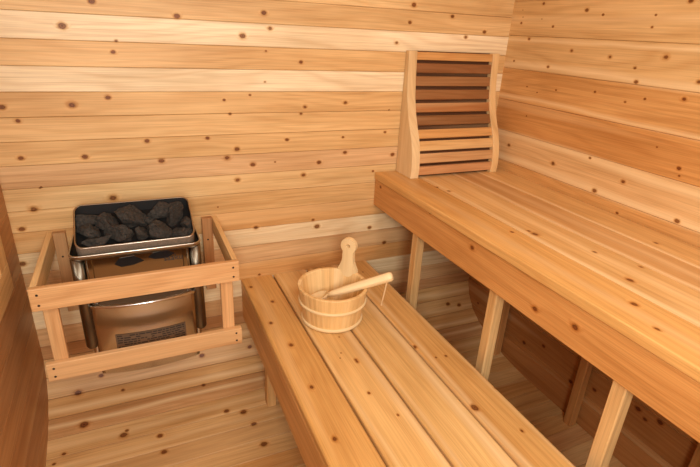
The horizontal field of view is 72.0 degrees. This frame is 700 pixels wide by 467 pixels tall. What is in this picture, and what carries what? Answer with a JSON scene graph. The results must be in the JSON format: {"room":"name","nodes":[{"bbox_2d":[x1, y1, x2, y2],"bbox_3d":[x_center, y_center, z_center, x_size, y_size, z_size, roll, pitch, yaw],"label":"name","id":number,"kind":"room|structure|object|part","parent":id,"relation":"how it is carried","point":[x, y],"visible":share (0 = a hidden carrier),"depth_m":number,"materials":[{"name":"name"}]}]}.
{"room":"sauna","nodes":[
{"label":"sauna","id":0,"kind":"room"},
{"bbox_2d":[0,184,48,466],"bbox_3d":[-0.628,0.255,0.460,0.030,2.170,2.622,-7,25,-23],"label":"door","id":1,"kind":"structure","parent":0,"point":[24,419],"depth_m":1.54,"materials":[{"name":"brown wood"}]},
{"bbox_2d":[0,236,13,321],"bbox_3d":[-0.843,-0.088,0.901,0.043,0.945,0.930,-7,25,-23],"label":"window","id":2,"kind":"structure","parent":1,"relation":"in","point":[6,284],"depth_m":1.40,"materials":[{"name":"brown wood"}]},
{"bbox_2d":[0,0,515,359],"bbox_3d":[-0.224,-0.494,1.871,2.022,1.875,0.030,-7,25,-23],"label":"wall","id":3,"kind":"structure","parent":0,"point":[275,120],"depth_m":1.77,"materials":[{"name":"brown wood"}]},
{"bbox_2d":[27,215,241,381],"bbox_3d":[-0.712,0.186,1.665,0.575,0.314,0.426,-7,25,-23],"label":"guard","id":4,"kind":"object","parent":3,"relation":"attached to","point":[48,299],"visible":0.98,"depth_m":1.49,"materials":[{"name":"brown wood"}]},
{"bbox_3d":[-0.965,0.102,1.517,0.018,0.068,0.406,-7,25,-23],"label":"rail","id":5,"kind":"part","parent":4,"relation":"part of","materials":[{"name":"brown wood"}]},
{"bbox_3d":[-0.868,0.317,1.429,0.039,0.242,0.018,-7,25,-23],"label":"post","id":6,"kind":"part","parent":4,"relation":"part of","materials":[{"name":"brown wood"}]},
{"bbox_3d":[-1.022,0.139,1.737,0.039,0.313,0.021,-7,25,-23],"label":"post","id":7,"kind":"part","parent":4,"relation":"part of","materials":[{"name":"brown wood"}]},
{"bbox_3d":[-0.625,0.151,1.449,0.575,0.071,0.019,-7,25,-23],"label":"rail","id":8,"kind":"part","parent":4,"relation":"part of","materials":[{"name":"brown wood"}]},
{"bbox_3d":[-0.637,0.379,1.546,0.575,0.061,0.019,-7,25,-23],"label":"rail","id":9,"kind":"part","parent":4,"relation":"part of","materials":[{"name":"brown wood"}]},
{"bbox_3d":[-0.566,0.081,1.931,0.039,0.313,0.021,-7,25,-23],"label":"post","id":10,"kind":"part","parent":4,"relation":"part of","materials":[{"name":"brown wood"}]},
{"bbox_3d":[-0.456,0.037,1.734,0.018,0.068,0.406,-7,25,-23],"label":"rail","id":11,"kind":"part","parent":4,"relation":"part of","materials":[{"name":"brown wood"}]},
{"bbox_3d":[-0.413,0.259,1.623,0.039,0.242,0.018,-7,25,-23],"label":"post","id":12,"kind":"part","parent":4,"relation":"part of","materials":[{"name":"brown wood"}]},
{"bbox_2d":[68,196,206,373],"bbox_3d":[-0.732,0.148,1.693,0.384,0.561,0.337,-7,25,-23],"label":"heater","id":13,"kind":"object","parent":3,"relation":"attached to","point":[130,321],"visible":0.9,"depth_m":1.57,"materials":[{"name":"silver metal"}]},
{"bbox_2d":[75,214,98,227],"bbox_3d":[-0.824,-0.042,1.522,0.095,0.048,0.049,-7,25,-23],"label":"stone","id":14,"kind":"object","parent":13,"relation":"in","point":[82,219],"visible":0.61,"depth_m":1.50,"materials":[{"name":"grey stone"}]},
{"bbox_2d":[76,224,100,237],"bbox_3d":[-0.809,-0.001,1.484,0.072,0.055,0.052,-7,25,-23],"label":"stone","id":15,"kind":"object","parent":13,"relation":"in","point":[90,231],"visible":0.93,"depth_m":1.47,"materials":[{"name":"grey stone"}]},
{"bbox_2d":[81,235,111,246],"bbox_3d":[-0.770,0.025,1.478,0.043,0.036,0.092,19,28,33],"label":"stone","id":16,"kind":"object","parent":13,"relation":"in","point":[95,241],"visible":0.94,"depth_m":1.46,"materials":[{"name":"grey stone"}]},
{"bbox_2d":[95,212,118,232],"bbox_3d":[-0.765,-0.029,1.514,0.069,0.076,0.056,-1,23,-9],"label":"stone","id":17,"kind":"object","parent":13,"relation":"in","point":[104,220],"visible":0.91,"depth_m":1.50,"materials":[{"name":"grey stone"}]},
{"bbox_2d":[103,224,133,241],"bbox_3d":[-0.725,-0.005,1.512,0.090,0.060,0.053,12,24,20],"label":"stone","id":18,"kind":"object","parent":13,"relation":"in","point":[120,233],"visible":0.97,"depth_m":1.49,"materials":[{"name":"grey stone"}]},
{"bbox_2d":[114,204,146,227],"bbox_3d":[-0.702,-0.042,1.564,0.110,0.101,0.085,-7,25,-23],"label":"stone","id":19,"kind":"object","parent":13,"relation":"in","point":[130,216],"visible":0.84,"depth_m":1.54,"materials":[{"name":"grey stone"}]},
{"bbox_2d":[144,216,153,224],"bbox_3d":[-0.663,-0.038,1.586,0.039,0.045,0.042,7,23,10],"label":"stone","id":20,"kind":"object","parent":19,"relation":"on","point":[148,220],"visible":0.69,"depth_m":1.57,"materials":[{"name":"grey stone"}]},
{"bbox_2d":[68,222,199,260],"bbox_3d":[-0.702,0.021,1.586,0.384,0.020,0.202,-7,25,-23],"label":"tray","id":21,"kind":"object","parent":13,"relation":"on","point":[193,243],"depth_m":1.51,"materials":[{"name":"silver metal"}]},
{"bbox_2d":[73,196,194,255],"bbox_3d":[-0.688,-0.025,1.546,0.348,0.123,0.149,-7,25,-23],"label":"stone basin","id":22,"kind":"object","parent":13,"relation":"in","point":[112,247],"depth_m":1.53,"materials":[{"name":"grey metal"}]},
{"bbox_3d":[-0.680,0.130,1.567,0.304,0.162,0.028,-7,25,-23],"label":"panel","id":23,"kind":"part","parent":13,"relation":"part of","materials":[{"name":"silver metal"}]},
{"bbox_2d":[135,226,148,240],"bbox_3d":[-0.659,0.000,1.531,0.043,0.052,0.047,-7,25,-23],"label":"stone","id":24,"kind":"object","parent":13,"relation":"in","point":[142,233],"visible":0.96,"depth_m":1.52,"materials":[{"name":"stone"}]},
{"bbox_3d":[-0.684,0.334,1.635,0.318,0.268,0.062,-7,25,-23],"label":"panel","id":25,"kind":"part","parent":13,"relation":"part of","materials":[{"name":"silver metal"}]},
{"bbox_2d":[146,201,168,219],"bbox_3d":[-0.628,-0.075,1.603,0.099,0.065,0.052,-7,25,-23],"label":"stone","id":26,"kind":"object","parent":13,"relation":"in","point":[160,210],"visible":0.84,"depth_m":1.58,"materials":[{"name":"grey stone"}]},
{"bbox_2d":[146,219,172,238],"bbox_3d":[-0.614,-0.008,1.554,0.081,0.085,0.086,-7,25,-23],"label":"stone","id":27,"kind":"object","parent":13,"relation":"in","point":[157,229],"visible":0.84,"depth_m":1.52,"materials":[{"name":"grey stone"}]},
{"bbox_2d":[166,201,183,226],"bbox_3d":[-0.585,-0.061,1.606,0.053,0.091,0.060,22,29,37],"label":"stone","id":28,"kind":"object","parent":13,"relation":"in","point":[174,215],"visible":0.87,"depth_m":1.59,"materials":[{"name":"stone"}]},
{"bbox_2d":[171,227,191,237],"bbox_3d":[-0.554,-0.002,1.573,0.076,0.043,0.046,0,23,-8],"label":"stone","id":29,"kind":"object","parent":13,"relation":"in","point":[177,232],"visible":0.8,"depth_m":1.56,"materials":[{"name":"grey stone"}]},
{"bbox_2d":[180,216,191,228],"bbox_3d":[-0.543,-0.029,1.602,0.045,0.053,0.044,17,27,30],"label":"stone","id":30,"kind":"object","parent":13,"relation":"in","point":[186,221],"visible":0.84,"depth_m":1.59,"materials":[{"name":"grey stone"}]},
{"bbox_2d":[44,280,625,466],"bbox_3d":[0.251,0.987,1.198,2.022,0.284,2.634,-7,25,-23],"label":"floor","id":31,"kind":"structure","parent":0,"point":[209,408],"depth_m":1.91,"materials":[{"name":"brown wood"}]},
{"bbox_2d":[241,260,574,466],"bbox_3d":[0.272,0.826,1.265,0.590,0.480,2.370,-7,25,-23],"label":"bench","id":32,"kind":"object","parent":31,"relation":"on","point":[388,390],"visible":0.82,"depth_m":1.47,"materials":[{"name":"brown wood"}]},
{"bbox_3d":[-0.319,0.514,1.923,0.038,0.417,0.040,-7,25,-23],"label":"leg","id":33,"kind":"part","parent":32,"relation":"part of","materials":[{"name":"brown wood"}]},
{"bbox_2d":[297,237,367,332],"bbox_3d":[-0.062,0.185,1.760,0.259,0.278,0.259,-7,25,-23],"label":"bucket","id":34,"kind":"object","parent":32,"relation":"on","point":[341,313],"visible":0.97,"depth_m":1.74,"materials":[{"name":"brown wood"}]},
{"bbox_3d":[-0.006,0.103,1.844,0.078,0.189,0.018,13,25,23],"label":"handle","id":35,"kind":"part","parent":34,"relation":"part of","materials":[{"name":"beige wood"}]},
{"bbox_2d":[311,272,393,305],"bbox_3d":[-0.010,0.204,1.746,0.322,0.172,0.080,9,24,13],"label":"ladle","id":36,"kind":"object","parent":34,"relation":"on","point":[387,277],"visible":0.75,"depth_m":1.73,"materials":[{"name":"brown wood"}]},
{"bbox_2d":[311,290,327,299],"bbox_3d":[-0.125,0.241,1.796,0.086,0.056,0.083,-7,25,-23],"label":"bowl","id":37,"kind":"object","parent":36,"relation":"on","point":[323,294],"depth_m":1.82,"materials":[{"name":"beige wood"}]},
{"bbox_3d":[0.033,0.188,1.742,0.244,0.135,0.036,7,23,9],"label":"handle","id":38,"kind":"part","parent":36,"relation":"part of","materials":[{"name":"beige wood"}]},
{"bbox_3d":[0.125,0.201,1.716,0.008,0.121,0.031,24,30,40],"label":"cord","id":39,"kind":"part","parent":36,"relation":"part of","materials":[{"name":"brown fabric"}]},
{"bbox_2d":[373,168,699,466],"bbox_3d":[0.846,0.558,1.422,0.618,0.908,2.370,-7,25,-23],"label":"bench","id":40,"kind":"object","parent":31,"relation":"on","point":[622,294],"visible":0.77,"depth_m":1.39,"materials":[{"name":"brown wood"}]},
{"bbox_3d":[0.263,0.269,2.046,0.037,0.858,0.038,-7,25,-23],"label":"leg","id":41,"kind":"part","parent":40,"relation":"part of","materials":[{"name":"brown wood"}]},
{"bbox_2d":[396,50,499,178],"bbox_3d":[0.452,-0.515,2.088,0.458,0.504,0.137,-7,25,-23],"label":"backrest","id":42,"kind":"object","parent":40,"relation":"on","point":[448,120],"visible":1,"depth_m":2.08,"materials":[{"name":"brown wood"}]},
{"bbox_3d":[0.261,-0.490,2.005,0.039,0.503,0.134,-7,25,-23],"label":"panel","id":43,"kind":"part","parent":42,"relation":"part of","materials":[{"name":"beige wood"}]},
{"bbox_3d":[0.646,-0.539,2.169,0.034,0.503,0.134,-7,25,-23],"label":"panel","id":44,"kind":"part","parent":42,"relation":"part of","materials":[{"name":"beige wood"}]},
{"bbox_3d":[0.456,0.458,1.649,0.037,0.876,0.038,-7,25,-23],"label":"leg","id":45,"kind":"part","parent":40,"relation":"part of","materials":[{"name":"brown wood"}]},
{"bbox_3d":[0.750,0.247,2.271,0.037,0.771,0.036,-7,25,-23],"label":"leg","id":46,"kind":"part","parent":40,"relation":"part of","materials":[{"name":"brown wood"}]},
{"bbox_3d":[0.943,0.435,1.874,0.037,0.788,0.036,-7,25,-23],"label":"leg","id":47,"kind":"part","parent":40,"relation":"part of","materials":[{"name":"brown wood"}]},
{"bbox_3d":[0.641,0.631,1.265,0.037,0.876,0.038,-7,25,-23],"label":"leg","id":48,"kind":"part","parent":40,"relation":"part of","materials":[{"name":"brown wood"}]},
{"bbox_3d":[1.128,0.608,1.490,0.037,0.788,0.036,-7,25,-23],"label":"leg","id":49,"kind":"part","parent":40,"relation":"part of","materials":[{"name":"brown wood"}]},
{"bbox_2d":[468,0,699,466],"bbox_3d":[1.211,0.002,1.234,0.030,2.212,2.622,-7,25,-23],"label":"wall","id":50,"kind":"structure","parent":0,"point":[598,106],"depth_m":1.75,"materials":[{"name":"brown wood"}]},
{"bbox_2d":[501,336,662,466],"bbox_3d":[1.185,0.956,1.537,0.004,0.120,2.392,-7,25,-23],"label":"baseboard","id":51,"kind":"structure","parent":50,"relation":"attached to","point":[626,451],"depth_m":2.07,"materials":[{"name":"brown wood"}]}
]}

